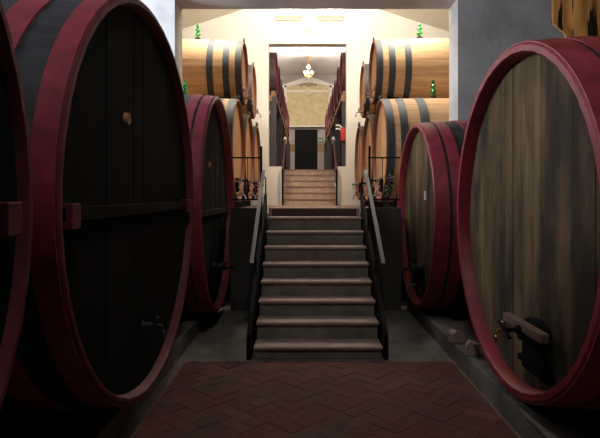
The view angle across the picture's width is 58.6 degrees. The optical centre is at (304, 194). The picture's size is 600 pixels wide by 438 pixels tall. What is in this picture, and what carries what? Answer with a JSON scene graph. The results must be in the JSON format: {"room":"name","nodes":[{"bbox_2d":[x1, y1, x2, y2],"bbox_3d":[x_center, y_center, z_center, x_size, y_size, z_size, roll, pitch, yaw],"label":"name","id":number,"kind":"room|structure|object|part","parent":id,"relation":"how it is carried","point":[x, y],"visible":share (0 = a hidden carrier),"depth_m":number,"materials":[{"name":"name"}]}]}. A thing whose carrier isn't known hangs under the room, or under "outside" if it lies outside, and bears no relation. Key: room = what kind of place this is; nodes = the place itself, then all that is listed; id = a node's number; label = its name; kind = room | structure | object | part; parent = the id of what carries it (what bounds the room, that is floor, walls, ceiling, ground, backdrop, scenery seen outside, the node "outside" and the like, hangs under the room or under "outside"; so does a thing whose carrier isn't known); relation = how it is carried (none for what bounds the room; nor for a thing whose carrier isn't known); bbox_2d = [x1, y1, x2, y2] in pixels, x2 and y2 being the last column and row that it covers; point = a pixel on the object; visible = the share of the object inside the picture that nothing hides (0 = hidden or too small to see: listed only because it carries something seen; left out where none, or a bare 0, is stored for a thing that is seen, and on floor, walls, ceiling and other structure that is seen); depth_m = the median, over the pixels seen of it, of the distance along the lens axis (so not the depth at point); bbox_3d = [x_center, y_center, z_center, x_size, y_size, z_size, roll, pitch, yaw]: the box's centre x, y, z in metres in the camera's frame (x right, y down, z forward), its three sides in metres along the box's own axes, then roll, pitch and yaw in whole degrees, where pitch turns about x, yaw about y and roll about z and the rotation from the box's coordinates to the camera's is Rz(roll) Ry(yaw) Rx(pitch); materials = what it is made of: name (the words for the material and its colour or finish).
{"room":"wine cellar","nodes":[
{"label":"wine cellar","id":0,"kind":"room"},
{"bbox_2d":[269,47,345,74],"bbox_3d":[0.100,-6.830,22.505,7.400,0.200,15.590,0,0,0],"label":"ceiling","id":1,"kind":"structure","parent":0,"point":[289,64],"depth_m":26.97,"materials":[{"name":"white paint"}]},
{"bbox_2d":[274,52,343,53],"bbox_3d":[0.100,-6.700,25.225,7.000,0.060,0.250,0,0,0],"label":"trim","id":2,"kind":"structure","parent":1,"relation":"attached to","point":[274,52],"depth_m":25.10,"materials":[{"name":"white paint"}]},
{"bbox_2d":[298,51,318,56],"bbox_3d":[0.170,-6.639,25.200,1.000,0.061,1.000,0,0,0],"label":"ceiling rose","id":3,"kind":"object","parent":2,"relation":"attached to","point":[302,53],"visible":0.98,"depth_m":25.05,"materials":[{"name":"white paint"}]},
{"bbox_2d":[303,55,313,77],"bbox_3d":[0.170,-6.085,25.200,0.502,1.170,0.507,0,0,0],"label":"chandelier","id":4,"kind":"object","parent":3,"relation":"hanging from","point":[307,72],"visible":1,"depth_m":25.13,"materials":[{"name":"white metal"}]},
{"bbox_3d":[0.170,-6.085,25.200,0.260,1.170,0.260,0,0,0],"label":"stem","id":5,"kind":"part","parent":4,"relation":"part of","materials":[{"name":"gold metal"}]},
{"bbox_2d":[280,75,336,168],"bbox_3d":[0.100,-3.699,30.150,7.400,6.063,0.300,0,0,0],"label":"wall","id":6,"kind":"structure","parent":0,"point":[285,78],"depth_m":30.00,"materials":[{"name":"grey paint"}]},
{"bbox_2d":[290,144,294,151],"bbox_3d":[-0.785,-2.638,29.992,0.400,0.420,0.015,0,0,0],"label":"notice","id":7,"kind":"object","parent":6,"relation":"attached to","point":[292,146],"visible":0.64,"depth_m":29.98,"materials":[{"name":"beige paper"}]},
{"bbox_2d":[295,130,317,168],"bbox_3d":[0.065,-2.219,30.140,1.284,2.903,0.080,0,0,0],"label":"door","id":8,"kind":"structure","parent":6,"relation":"in","point":[306,141],"depth_m":30.10,"materials":[{"name":"black wood"}]},
{"bbox_2d":[282,77,333,126],"bbox_3d":[0.181,-3.678,29.777,2.975,5.822,0.435,0,0,0],"label":"facade","id":9,"kind":"object","parent":6,"relation":"attached to","point":[307,99],"visible":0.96,"depth_m":29.75,"materials":[{"name":"beige paint"}]},
{"bbox_3d":[0.167,-5.130,29.872,2.447,2.530,0.245,0,0,0],"label":"tan panel","id":10,"kind":"part","parent":9,"relation":"part of","materials":[{"name":"paint"}]},
{"bbox_2d":[318,143,323,151],"bbox_3d":[0.981,-2.658,29.992,0.540,0.460,0.015,0,0,0],"label":"notice","id":11,"kind":"object","parent":6,"relation":"attached to","point":[320,145],"visible":0.64,"depth_m":29.98,"materials":[{"name":"beige paper"}]},
{"bbox_2d":[240,205,376,211],"bbox_3d":[0.150,0.330,11.525,9.500,0.100,5.750,0,0,0],"label":"floor","id":12,"kind":"structure","parent":0,"point":[250,206],"depth_m":13.03,"materials":[{"name":"tile"}]},
{"bbox_2d":[234,200,250,207],"bbox_3d":[-2.305,0.211,11.550,1.690,0.138,5.600,0,0,0],"label":"cradle","id":13,"kind":"object","parent":12,"relation":"on","point":[241,203],"visible":0.21,"depth_m":12.40,"materials":[{"name":"brown wood"}]},
{"bbox_2d":[220,94,246,201],"bbox_3d":[-2.257,-0.839,9.650,2.447,1.963,1.879,0,0,0],"label":"barrel","id":14,"kind":"object","parent":13,"relation":"on","point":[233,107],"visible":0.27,"depth_m":9.64,"materials":[{"name":"brown wood"}]},
{"bbox_3d":[-1.232,-0.180,9.650,0.055,0.260,0.239,0,0,0],"label":"hatch door","id":15,"kind":"part","parent":14,"relation":"part of","materials":[{"name":"brown wood"}]},
{"bbox_2d":[237,190,246,200],"bbox_3d":[-1.150,0.011,9.650,0.201,0.194,0.120,0,0,0],"label":"tap","id":16,"kind":"object","parent":14,"relation":"on","point":[242,192],"depth_m":9.63,"materials":[{"name":"silver metal"}]},
{"bbox_2d":[240,110,256,200],"bbox_3d":[-2.257,-0.839,11.535,2.447,1.963,1.879,0,0,0],"label":"barrel","id":17,"kind":"object","parent":13,"relation":"on","point":[248,128],"visible":0.21,"depth_m":11.77,"materials":[{"name":"brown wood"}]},
{"bbox_2d":[251,122,263,198],"bbox_3d":[-2.257,-0.839,13.420,2.447,1.963,1.879,0,0,0],"label":"barrel","id":18,"kind":"object","parent":13,"relation":"on","point":[256,135],"visible":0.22,"depth_m":13.63,"materials":[{"name":"brown wood"}]},
{"bbox_2d":[284,169,335,204],"bbox_3d":[0.125,-0.243,15.250,1.472,1.047,1.780,0,0,0],"label":"staircase","id":19,"kind":"structure","parent":12,"relation":"on","point":[301,186],"depth_m":15.05,"materials":[{"name":"wood"}]},
{"bbox_2d":[281,137,286,205],"bbox_3d":[-0.595,-0.734,15.216,0.090,2.028,2.003,0,0,0],"label":"stair railing","id":20,"kind":"object","parent":19,"relation":"on","point":[285,138],"visible":1,"depth_m":14.54,"materials":[{"name":"metal"}]},
{"bbox_3d":[-0.595,-0.190,14.240,0.050,0.940,0.050,0,0,0],"label":"post","id":21,"kind":"part","parent":20,"relation":"part of","materials":[{"name":"black metal"}]},
{"bbox_3d":[-0.595,-1.177,15.213,0.064,1.106,1.976,0,0,0],"label":"handrail","id":22,"kind":"part","parent":20,"relation":"part of","materials":[{"name":"paint"}]},
{"bbox_2d":[332,137,337,205],"bbox_3d":[0.845,-0.734,15.216,0.090,2.028,2.003,0,0,0],"label":"stair railing","id":23,"kind":"object","parent":19,"relation":"on","point":[334,158],"visible":1,"depth_m":14.76,"materials":[{"name":"metal"}]},
{"bbox_3d":[0.845,-1.220,16.080,0.040,0.900,0.040,0,0,0],"label":"post","id":24,"kind":"part","parent":23,"relation":"part of","materials":[{"name":"black metal"}]},
{"bbox_3d":[0.845,-1.177,15.213,0.064,1.106,1.976,0,0,0],"label":"handrail","id":25,"kind":"part","parent":23,"relation":"part of","materials":[{"name":"paint"}]},
{"bbox_3d":[0.845,-0.190,14.240,0.050,0.940,0.050,0,0,0],"label":"post","id":26,"kind":"part","parent":23,"relation":"part of","materials":[{"name":"black metal"}]},
{"bbox_2d":[365,200,397,207],"bbox_3d":[2.455,0.211,11.550,1.690,0.138,5.600,0,0,0],"label":"cradle","id":27,"kind":"object","parent":12,"relation":"on","point":[377,204],"visible":0.21,"depth_m":10.84,"materials":[{"name":"black metal"}]},
{"bbox_2d":[352,122,365,199],"bbox_3d":[2.406,-0.839,13.420,2.447,1.963,1.879,0,0,0],"label":"barrel","id":28,"kind":"object","parent":27,"relation":"on","point":[359,135],"visible":0.2,"depth_m":13.72,"materials":[{"name":"brown wood"}]},
{"bbox_2d":[360,110,377,200],"bbox_3d":[2.406,-0.839,11.535,2.447,1.963,1.879,0,0,0],"label":"barrel","id":29,"kind":"object","parent":27,"relation":"on","point":[369,121],"visible":0.15,"depth_m":11.78,"materials":[{"name":"brown wood"}]},
{"bbox_3d":[2.380,-1.818,11.530,1.620,0.153,3.800,0,0,0],"label":"rack","id":30,"kind":"object","parent":29,"relation":"on","visible":0},
{"bbox_2d":[355,61,376,117],"bbox_3d":[2.326,-2.440,12.485,2.308,1.360,1.319,0,0,0],"label":"barrel","id":31,"kind":"object","parent":30,"relation":"on","point":[364,75],"visible":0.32,"depth_m":12.22,"materials":[{"name":"brown wood"}]},
{"bbox_2d":[364,37,448,104],"bbox_3d":[2.326,-2.440,10.600,2.308,1.360,1.319,0,0,0],"label":"barrel","id":32,"kind":"object","parent":30,"relation":"on","point":[404,68],"visible":0.47,"depth_m":10.03,"materials":[{"name":"brown wood"}]},
{"bbox_2d":[364,92,373,102],"bbox_3d":[1.281,-1.928,10.600,0.218,0.210,0.130,0,0,0],"label":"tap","id":33,"kind":"object","parent":32,"relation":"on","point":[368,94],"depth_m":10.58,"materials":[{"name":"silver metal"}]},
{"bbox_2d":[416,23,422,37],"bbox_3d":[2.269,-3.245,10.600,0.120,0.331,0.120,0,0,0],"label":"airlock","id":34,"kind":"object","parent":32,"relation":"on","point":[419,33],"visible":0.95,"depth_m":10.57,"materials":[{"name":"green glass"}]},
{"bbox_2d":[371,94,448,202],"bbox_3d":[2.406,-0.839,9.650,2.447,1.963,1.879,0,0,0],"label":"barrel","id":35,"kind":"object","parent":27,"relation":"on","point":[394,118],"visible":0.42,"depth_m":8.99,"materials":[{"name":"brown wood"}]},
{"bbox_3d":[1.383,-0.180,9.650,0.055,0.260,0.239,0,0,0],"label":"hatch door","id":36,"kind":"part","parent":35,"relation":"part of","materials":[{"name":"brown wood"}]},
{"bbox_2d":[430,79,436,97],"bbox_3d":[2.314,-1.912,9.650,0.128,0.352,0.128,0,0,0],"label":"airlock","id":37,"kind":"object","parent":35,"relation":"on","point":[433,91],"visible":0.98,"depth_m":9.62,"materials":[{"name":"green glass"}]},
{"bbox_2d":[284,169,335,182],"bbox_3d":[0.100,-0.717,22.355,7.000,0.100,15.290,0,0,0],"label":"floor","id":38,"kind":"structure","parent":0,"point":[284,169],"depth_m":17.41,"materials":[{"name":"tile"}]},
{"bbox_2d":[269,91,289,168],"bbox_3d":[-1.685,-1.835,22.115,1.770,2.137,14.570,0,0,0],"label":"rack","id":39,"kind":"object","parent":38,"relation":"on","point":[278,131],"visible":0.31,"depth_m":16.15,"materials":[{"name":"wood"}]},
{"bbox_2d":[269,52,277,94],"bbox_3d":[-1.670,-3.540,15.650,1.700,1.296,1.299,0,0,0],"label":"red rimmed cask","id":40,"kind":"object","parent":39,"relation":"on","point":[273,61],"visible":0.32,"depth_m":15.16,"materials":[{"name":"paint"}]},
{"bbox_3d":[-0.890,-1.756,14.950,0.180,1.977,0.140,0,0,0],"label":"post","id":41,"kind":"part","parent":39,"relation":"part of","materials":[{"name":"wood"}]},
{"bbox_2d":[269,66,280,105],"bbox_3d":[-1.670,-3.540,17.350,1.700,1.296,1.299,0,0,0],"label":"red rimmed cask","id":42,"kind":"object","parent":39,"relation":"on","point":[279,84],"visible":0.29,"depth_m":17.26,"materials":[{"name":"paint"}]},
{"bbox_2d":[269,78,282,112],"bbox_3d":[-1.670,-3.540,19.050,1.700,1.296,1.299,0,0,0],"label":"red rimmed cask","id":43,"kind":"object","parent":39,"relation":"on","point":[281,95],"visible":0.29,"depth_m":19.37,"materials":[{"name":"paint"}]},
{"bbox_3d":[-0.890,-1.756,18.500,0.180,1.977,0.140,0,0,0],"label":"post","id":44,"kind":"part","parent":39,"relation":"part of","materials":[{"name":"grey wood"}]},
{"bbox_2d":[282,88,283,119],"bbox_3d":[-1.670,-3.540,20.750,1.700,1.296,1.299,0,0,0],"label":"red rimmed cask","id":45,"kind":"object","parent":39,"relation":"on","point":[283,88],"visible":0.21,"depth_m":21.07,"materials":[{"name":"paint"}]},
{"bbox_3d":[-0.890,-1.756,22.000,0.180,1.977,0.140,0,0,0],"label":"post","id":46,"kind":"part","parent":39,"relation":"part of","materials":[{"name":"wood"}]},
{"bbox_2d":[284,96,285,124],"bbox_3d":[-1.670,-3.540,22.450,1.700,1.296,1.299,0,0,0],"label":"red rimmed cask","id":47,"kind":"object","parent":39,"relation":"on","point":[284,96],"visible":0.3,"depth_m":22.50,"materials":[{"name":"paint"}]},
{"bbox_3d":[-0.890,-1.756,25.500,0.180,1.977,0.140,0,0,0],"label":"post","id":48,"kind":"part","parent":39,"relation":"part of","materials":[{"name":"wood"}]},
{"bbox_3d":[-0.890,-1.756,29.000,0.180,1.977,0.140,0,0,0],"label":"post","id":49,"kind":"part","parent":39,"relation":"part of","materials":[{"name":"wood"}]},
{"bbox_2d":[324,91,345,168],"bbox_3d":[1.825,-1.835,22.115,1.650,2.137,14.570,0,0,0],"label":"wall","id":50,"kind":"structure","parent":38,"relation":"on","point":[332,132],"depth_m":18.43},
{"bbox_3d":[1.120,-1.756,29.000,0.180,1.977,0.140,0,0,0],"label":"post","id":51,"kind":"part","parent":50,"relation":"part of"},
{"bbox_2d":[326,109,328,132],"bbox_3d":[1.900,-3.540,25.850,1.700,1.296,1.299,0,0,0],"label":"red rimmed cask","id":52,"kind":"object","parent":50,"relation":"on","point":[327,130],"visible":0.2,"depth_m":25.55,"materials":[{"name":"paint"}]},
{"bbox_3d":[1.120,-1.756,25.500,0.180,1.977,0.140,0,0,0],"label":"post","id":53,"kind":"part","parent":50,"relation":"part of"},
{"bbox_2d":[328,103,334,129],"bbox_3d":[1.900,-3.540,24.150,1.700,1.296,1.299,0,0,0],"label":"red rimmed cask","id":54,"kind":"object","parent":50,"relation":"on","point":[328,103],"visible":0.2,"depth_m":24.45,"materials":[{"name":"paint"}]},
{"bbox_3d":[1.120,-1.756,22.000,0.180,1.977,0.140,0,0,0],"label":"post","id":55,"kind":"part","parent":50,"relation":"part of","materials":[{"name":"wood"}]},
{"bbox_2d":[329,96,341,125],"bbox_3d":[1.900,-3.540,22.450,1.700,1.296,1.299,0,0,0],"label":"red rimmed cask","id":56,"kind":"object","parent":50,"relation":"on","point":[330,115],"visible":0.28,"depth_m":22.79,"materials":[{"name":"paint"}]},
{"bbox_2d":[331,88,341,119],"bbox_3d":[1.900,-3.540,20.750,1.700,1.296,1.299,0,0,0],"label":"red rimmed cask","id":57,"kind":"object","parent":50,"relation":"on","point":[332,96],"visible":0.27,"depth_m":20.56,"materials":[{"name":"paint"}]},
{"bbox_3d":[1.120,-1.756,18.500,0.180,1.977,0.140,0,0,0],"label":"post","id":58,"kind":"part","parent":50,"relation":"part of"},
{"bbox_2d":[334,78,341,112],"bbox_3d":[1.900,-3.540,19.050,1.700,1.296,1.299,0,0,0],"label":"red rimmed cask","id":59,"kind":"object","parent":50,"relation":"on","point":[335,99],"visible":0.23,"depth_m":18.77,"materials":[{"name":"paint"}]},
{"bbox_2d":[336,67,340,104],"bbox_3d":[1.900,-3.540,17.350,1.700,1.296,1.299,0,0,0],"label":"red rimmed cask","id":60,"kind":"object","parent":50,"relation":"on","point":[338,95],"visible":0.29,"depth_m":16.98,"materials":[{"name":"paint"}]},
{"bbox_2d":[336,124,344,140],"bbox_3d":[0.983,-1.726,14.825,0.265,0.452,0.110,0,0,0],"label":"fire extinguisher","id":61,"kind":"object","parent":50,"relation":"attached to","point":[342,130],"visible":1,"depth_m":14.77,"materials":[{"name":"red paint"}]},
{"bbox_2d":[340,52,345,94],"bbox_3d":[1.900,-3.540,15.650,1.700,1.296,1.299,0,0,0],"label":"red rimmed cask","id":62,"kind":"object","parent":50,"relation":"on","point":[343,55],"visible":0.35,"depth_m":15.21,"materials":[{"name":"paint"}]},
{"bbox_3d":[1.120,-1.756,14.950,0.180,1.977,0.140,0,0,0],"label":"post","id":63,"kind":"part","parent":50,"relation":"part of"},
{"bbox_3d":[1.975,-0.788,19.500,0.870,0.042,8.400,0,0,0],"label":"cradle","id":64,"kind":"object","parent":38,"relation":"on","visible":0},
{"bbox_2d":[340,141,341,166],"bbox_3d":[2.000,-1.647,19.420,1.500,1.655,1.659,0,0,0],"label":"dark cask","id":65,"kind":"object","parent":64,"relation":"on","point":[340,141],"visible":0.08,"depth_m":18.88,"materials":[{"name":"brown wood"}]},
{"bbox_3d":[-1.775,-0.788,19.500,0.870,0.042,8.400,0,0,0],"label":"cradle","id":66,"kind":"object","parent":38,"relation":"on","visible":0},
{"bbox_2d":[269,114,269,165],"bbox_3d":[-1.800,-1.647,15.870,1.500,1.655,1.659,0,0,0],"label":"dark cask","id":67,"kind":"object","parent":66,"relation":"on","point":[269,114],"visible":0.02,"depth_m":16.47,"materials":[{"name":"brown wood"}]},
{"bbox_2d":[182,9,448,204],"bbox_3d":[0.150,-2.715,14.555,9.500,6.190,0.310,0,0,0],"label":"wall","id":68,"kind":"structure","parent":0,"point":[260,29],"depth_m":14.40,"materials":[{"name":"beige paint"}]},
{"bbox_2d":[275,16,301,20],"bbox_3d":[-0.444,-4.735,14.348,0.720,0.110,0.105,0,0,0],"label":"wall lamp","id":69,"kind":"object","parent":68,"relation":"attached to","point":[278,18],"visible":1,"depth_m":14.31,"materials":[{"name":"white plastic"}]},
{"bbox_2d":[276,18,300,20],"bbox_3d":[-0.444,-4.710,14.345,0.680,0.060,0.090,0,0,0],"label":"diffuser","id":70,"kind":"object","parent":69,"relation":"attached to","point":[277,19],"depth_m":14.32,"materials":[{"name":"white plastic"}]},
{"bbox_2d":[303,28,313,31],"bbox_3d":[0.097,-4.435,14.373,0.300,0.130,0.055,0,0,0],"label":"emergency light","id":71,"kind":"object","parent":68,"relation":"attached to","point":[304,29],"visible":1,"depth_m":14.34,"materials":[{"name":"white paint"}]},
{"bbox_2d":[317,15,343,20],"bbox_3d":[0.686,-4.741,14.348,0.720,0.122,0.105,0,0,0],"label":"wall lamp","id":72,"kind":"object","parent":68,"relation":"attached to","point":[320,18],"visible":1,"depth_m":14.31,"materials":[{"name":"white plastic"}]},
{"bbox_2d":[318,18,342,20],"bbox_3d":[0.686,-4.710,14.345,0.680,0.060,0.090,0,0,0],"label":"diffuser","id":73,"kind":"object","parent":72,"relation":"attached to","point":[319,19],"depth_m":14.32,"materials":[{"name":"white plastic"}]},
{"bbox_2d":[182,9,448,31],"bbox_3d":[0.150,-4.860,11.550,9.900,1.740,5.800,0,0,0],"label":"ceiling","id":74,"kind":"structure","parent":0,"point":[438,18],"depth_m":13.98,"materials":[{"name":"beige paint"}]},
{"bbox_2d":[224,208,407,309],"bbox_3d":[0.172,0.895,8.025,4.315,1.430,1.250,0,0,0],"label":"wall","id":75,"kind":"structure","parent":0,"point":[391,282],"depth_m":7.40,"materials":[{"name":"grey paint"}]},
{"bbox_2d":[232,146,261,207],"bbox_3d":[-0.808,-0.247,7.460,0.424,0.865,0.028,0,0,0],"label":"guard rail","id":76,"kind":"object","parent":75,"relation":"on","point":[260,157],"visible":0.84,"depth_m":7.45,"materials":[{"name":"black metal"}]},
{"bbox_3d":[-0.610,-0.247,7.460,0.028,0.865,0.028,0,0,0],"label":"post","id":77,"kind":"part","parent":76,"relation":"part of","materials":[{"name":"black metal"}]},
{"bbox_2d":[368,146,399,207],"bbox_3d":[1.100,-0.247,7.460,0.450,0.865,0.028,0,0,0],"label":"guard rail","id":78,"kind":"object","parent":75,"relation":"on","point":[369,147],"visible":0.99,"depth_m":7.45,"materials":[{"name":"black metal"}]},
{"bbox_3d":[0.900,-0.247,7.460,0.028,0.865,0.028,0,0,0],"label":"post","id":79,"kind":"part","parent":78,"relation":"part of","materials":[{"name":"black metal"}]},
{"bbox_3d":[1.100,-0.520,7.460,0.450,0.021,0.022,0,0,0],"label":"rail","id":80,"kind":"part","parent":78,"relation":"part of","materials":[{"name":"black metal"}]},
{"bbox_2d":[383,172,396,195],"bbox_3d":[1.194,-0.149,7.485,0.224,0.343,0.241,0,0,0],"label":"bunch","id":81,"kind":"object","parent":78,"relation":"hanging from","point":[390,182],"visible":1,"depth_m":7.48,"materials":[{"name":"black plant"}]},
{"bbox_2d":[118,300,521,437],"bbox_3d":[0.100,1.629,2.575,8.600,0.082,11.150,0,0,0],"label":"floor","id":82,"kind":"structure","parent":0,"point":[210,399],"depth_m":4.25,"materials":[{"name":"brick"}]},
{"bbox_2d":[0,312,214,437],"bbox_3d":[-2.720,1.525,2.275,2.960,0.170,10.550,0,0,0],"label":"curb","id":83,"kind":"structure","parent":82,"relation":"on","point":[94,422],"depth_m":3.56,"materials":[{"name":"concrete"}]},
{"bbox_2d":[0,0,32,409],"bbox_3d":[-2.224,0.039,0.740,2.711,2.802,2.909,0,0,0],"label":"great cask","id":84,"kind":"object","parent":83,"relation":"on","point":[16,173],"visible":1,"depth_m":2.02,"materials":[{"name":"brown wood"}]},
{"bbox_2d":[0,0,193,437],"bbox_3d":[-2.284,0.038,3.810,2.612,2.804,3.003,0,0,0],"label":"great cask","id":85,"kind":"object","parent":83,"relation":"on","point":[105,104],"visible":0.97,"depth_m":3.03,"materials":[{"name":"brown wood"}]},
{"bbox_2d":[141,313,165,337],"bbox_3d":[-1.061,0.919,3.756,0.167,0.162,0.107,0,0,0],"label":"tap","id":86,"kind":"object","parent":85,"relation":"on","point":[155,323],"depth_m":3.74,"materials":[{"name":"silver metal"}]},
{"bbox_2d":[180,94,233,323],"bbox_3d":[-2.124,0.109,6.660,2.451,2.719,2.617,0,0,0],"label":"great cask","id":87,"kind":"object","parent":83,"relation":"on","point":[213,180],"visible":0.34,"depth_m":6.38,"materials":[{"name":"brown wood"}]},
{"bbox_2d":[182,80,187,93],"bbox_3d":[-1.503,-1.328,6.700,0.082,0.228,0.082,0,0,0],"label":"airlock","id":88,"kind":"object","parent":87,"relation":"on","point":[184,86],"visible":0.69,"depth_m":6.68,"materials":[{"name":"green glass"}]},
{"bbox_3d":[-1.120,1.000,6.660,0.060,0.320,0.288,0,0,0],"label":"hatch door","id":89,"kind":"part","parent":87,"relation":"part of","materials":[{"name":"brown wood"}]},
{"bbox_3d":[-1.000,0.904,6.660,0.201,0.080,0.180,0,0,0],"label":"screw handle","id":90,"kind":"part","parent":87,"relation":"part of","materials":[{"name":"black metal"}]},
{"bbox_2d":[246,170,266,359],"bbox_3d":[-0.564,0.619,6.332,0.077,1.942,2.344,0,0,0],"label":"stair railing","id":91,"kind":"object","parent":82,"relation":"on","point":[251,336],"visible":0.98,"depth_m":6.13,"materials":[{"name":"black metal"}]},
{"bbox_3d":[-0.562,0.779,5.936,0.051,0.232,0.018,0,0,0],"label":"post","id":92,"kind":"part","parent":91,"relation":"part of","materials":[{"name":"black metal"}]},
{"bbox_3d":[-0.580,0.200,6.650,0.044,1.104,1.709,0,0,0],"label":"handrail","id":93,"kind":"part","parent":91,"relation":"part of","materials":[{"name":"grey metal"}]},
{"bbox_3d":[-0.562,0.345,6.650,0.051,0.280,0.018,0,0,0],"label":"post","id":94,"kind":"part","parent":91,"relation":"part of","materials":[{"name":"black metal"}]},
{"bbox_2d":[253,208,382,357],"bbox_3d":[0.128,0.884,6.661,1.255,1.412,2.958,0,0,0],"label":"staircase","id":95,"kind":"structure","parent":82,"relation":"on","point":[316,300],"depth_m":6.04,"materials":[{"name":"stone"}]},
{"bbox_3d":[0.128,0.235,7.425,1.255,0.115,0.070,0,0,0],"label":"threshold frame","id":96,"kind":"part","parent":95,"relation":"part of","materials":[{"name":"wood"}]},
{"bbox_2d":[360,170,387,359],"bbox_3d":[0.819,0.619,6.332,0.107,1.942,2.344,0,0,0],"label":"stair railing","id":97,"kind":"object","parent":82,"relation":"on","point":[379,313],"visible":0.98,"depth_m":6.10,"materials":[{"name":"black metal"}]},
{"bbox_3d":[0.816,0.344,6.650,0.079,0.282,0.018,0,0,0],"label":"post","id":98,"kind":"part","parent":97,"relation":"part of","materials":[{"name":"black metal"}]},
{"bbox_3d":[0.850,0.200,6.650,0.044,1.104,1.709,0,0,0],"label":"handrail","id":99,"kind":"part","parent":97,"relation":"part of","materials":[{"name":"grey metal"}]},
{"bbox_3d":[0.816,0.778,5.936,0.079,0.234,0.018,0,0,0],"label":"post","id":100,"kind":"part","parent":97,"relation":"part of","materials":[{"name":"black metal"}]},
{"bbox_2d":[407,297,599,437],"bbox_3d":[2.920,1.525,2.275,2.960,0.170,10.550,0,0,0],"label":"plinth","id":101,"kind":"object","parent":82,"relation":"on","point":[529,420],"depth_m":3.92,"materials":[{"name":"concrete"}]},
{"bbox_2d":[398,120,467,320],"bbox_3d":[2.445,0.255,6.790,2.451,2.397,2.397,0,0,0],"label":"great cask","id":102,"kind":"object","parent":101,"relation":"on","point":[431,154],"visible":0.43,"depth_m":6.18,"materials":[{"name":"brown wood"}]},
{"bbox_3d":[1.319,0.922,6.690,0.201,0.080,0.187,0,0,0],"label":"screw handle","id":103,"kind":"part","parent":102,"relation":"part of","materials":[{"name":"black metal"}]},
{"bbox_2d":[405,279,417,291],"bbox_3d":[1.376,1.169,6.910,0.167,0.162,0.100,0,0,0],"label":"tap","id":104,"kind":"object","parent":102,"relation":"on","point":[410,281],"depth_m":6.90,"materials":[{"name":"silver metal"}]},
{"bbox_3d":[1.440,1.000,6.690,0.060,0.260,0.259,0,0,0],"label":"hatch door","id":105,"kind":"part","parent":102,"relation":"part of","materials":[{"name":"brown wood"}]},
{"bbox_2d":[448,329,464,343],"bbox_3d":[1.484,1.379,5.244,0.129,0.123,0.105,0,0,-17],"label":"stone block","id":106,"kind":"object","parent":101,"relation":"on","point":[454,336],"visible":1,"depth_m":5.20,"materials":[{"name":"beige stone"}]},
{"bbox_2d":[465,340,480,356],"bbox_3d":[1.515,1.379,4.821,0.129,0.123,0.105,0,0,14],"label":"stone block","id":107,"kind":"object","parent":101,"relation":"on","point":[472,348],"visible":1,"depth_m":4.77,"materials":[{"name":"beige stone"}]},
{"bbox_2d":[457,36,599,430],"bbox_3d":[2.604,0.176,3.790,2.651,2.529,2.653,0,0,0],"label":"great cask","id":108,"kind":"object","parent":101,"relation":"on","point":[528,190],"visible":1,"depth_m":3.46,"materials":[{"name":"brown wood"}]},
{"bbox_2d":[494,317,505,341],"bbox_3d":[1.436,0.969,3.832,0.167,0.162,0.105,0,0,0],"label":"tap","id":109,"kind":"object","parent":108,"relation":"on","point":[503,322],"depth_m":3.82,"materials":[{"name":"gold metal"}]},
{"bbox_3d":[1.379,0.872,3.465,0.201,0.080,0.196,0,0,0],"label":"screw handle","id":110,"kind":"part","parent":108,"relation":"part of","materials":[{"name":"black metal"}]},
{"bbox_3d":[1.500,0.980,3.465,0.060,0.360,0.356,0,0,0],"label":"hatch door","id":111,"kind":"part","parent":108,"relation":"part of","materials":[{"name":"black wood"}]},
{"bbox_2d":[141,0,564,120],"bbox_3d":[0.100,-1.370,8.400,9.200,6.080,0.500,0,0,0],"label":"wall","id":112,"kind":"structure","parent":0,"point":[480,31],"depth_m":8.15,"materials":[{"name":"grey paint"}]},
{"bbox_3d":[0.100,-4.310,2.675,9.200,0.200,11.950,0,0,0],"label":"ceiling","id":113,"kind":"structure","parent":0,"visible":0},
{"bbox_3d":[2.200,-3.143,4.000,1.000,2.124,0.030,0,0,0],"label":"rod","id":114,"kind":"object","parent":113,"relation":"hanging from","visible":0},
{"bbox_2d":[551,0,599,36],"bbox_3d":[2.280,-1.579,4.001,0.860,0.963,0.079,0,0,1],"label":"hanging cloth","id":115,"kind":"object","parent":114,"relation":"hanging from","point":[573,18],"visible":0.76,"depth_m":4.00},
{"bbox_3d":[-2.230,-1.808,11.530,1.620,0.133,3.800,0,0,0],"label":"rack","id":116,"kind":"object","parent":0,"visible":0},
{"bbox_2d":[182,38,252,105],"bbox_3d":[-2.176,-2.420,10.600,2.308,1.360,1.319,0,0,0],"label":"barrel","id":117,"kind":"object","parent":116,"relation":"on","point":[213,67],"visible":0.48,"depth_m":10.03,"materials":[{"name":"brown wood"}]},
{"bbox_2d":[195,24,200,38],"bbox_3d":[-2.124,-3.220,10.600,0.117,0.323,0.117,0,0,0],"label":"airlock","id":118,"kind":"object","parent":117,"relation":"on","point":[197,34],"visible":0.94,"depth_m":10.57,"materials":[{"name":"green glass"}]},
{"bbox_2d":[242,62,260,118],"bbox_3d":[-2.176,-2.420,12.485,2.308,1.360,1.319,0,0,0],"label":"barrel","id":119,"kind":"object","parent":116,"relation":"on","point":[252,90],"visible":0.18,"depth_m":12.24,"materials":[{"name":"brown wood"}]}
]}

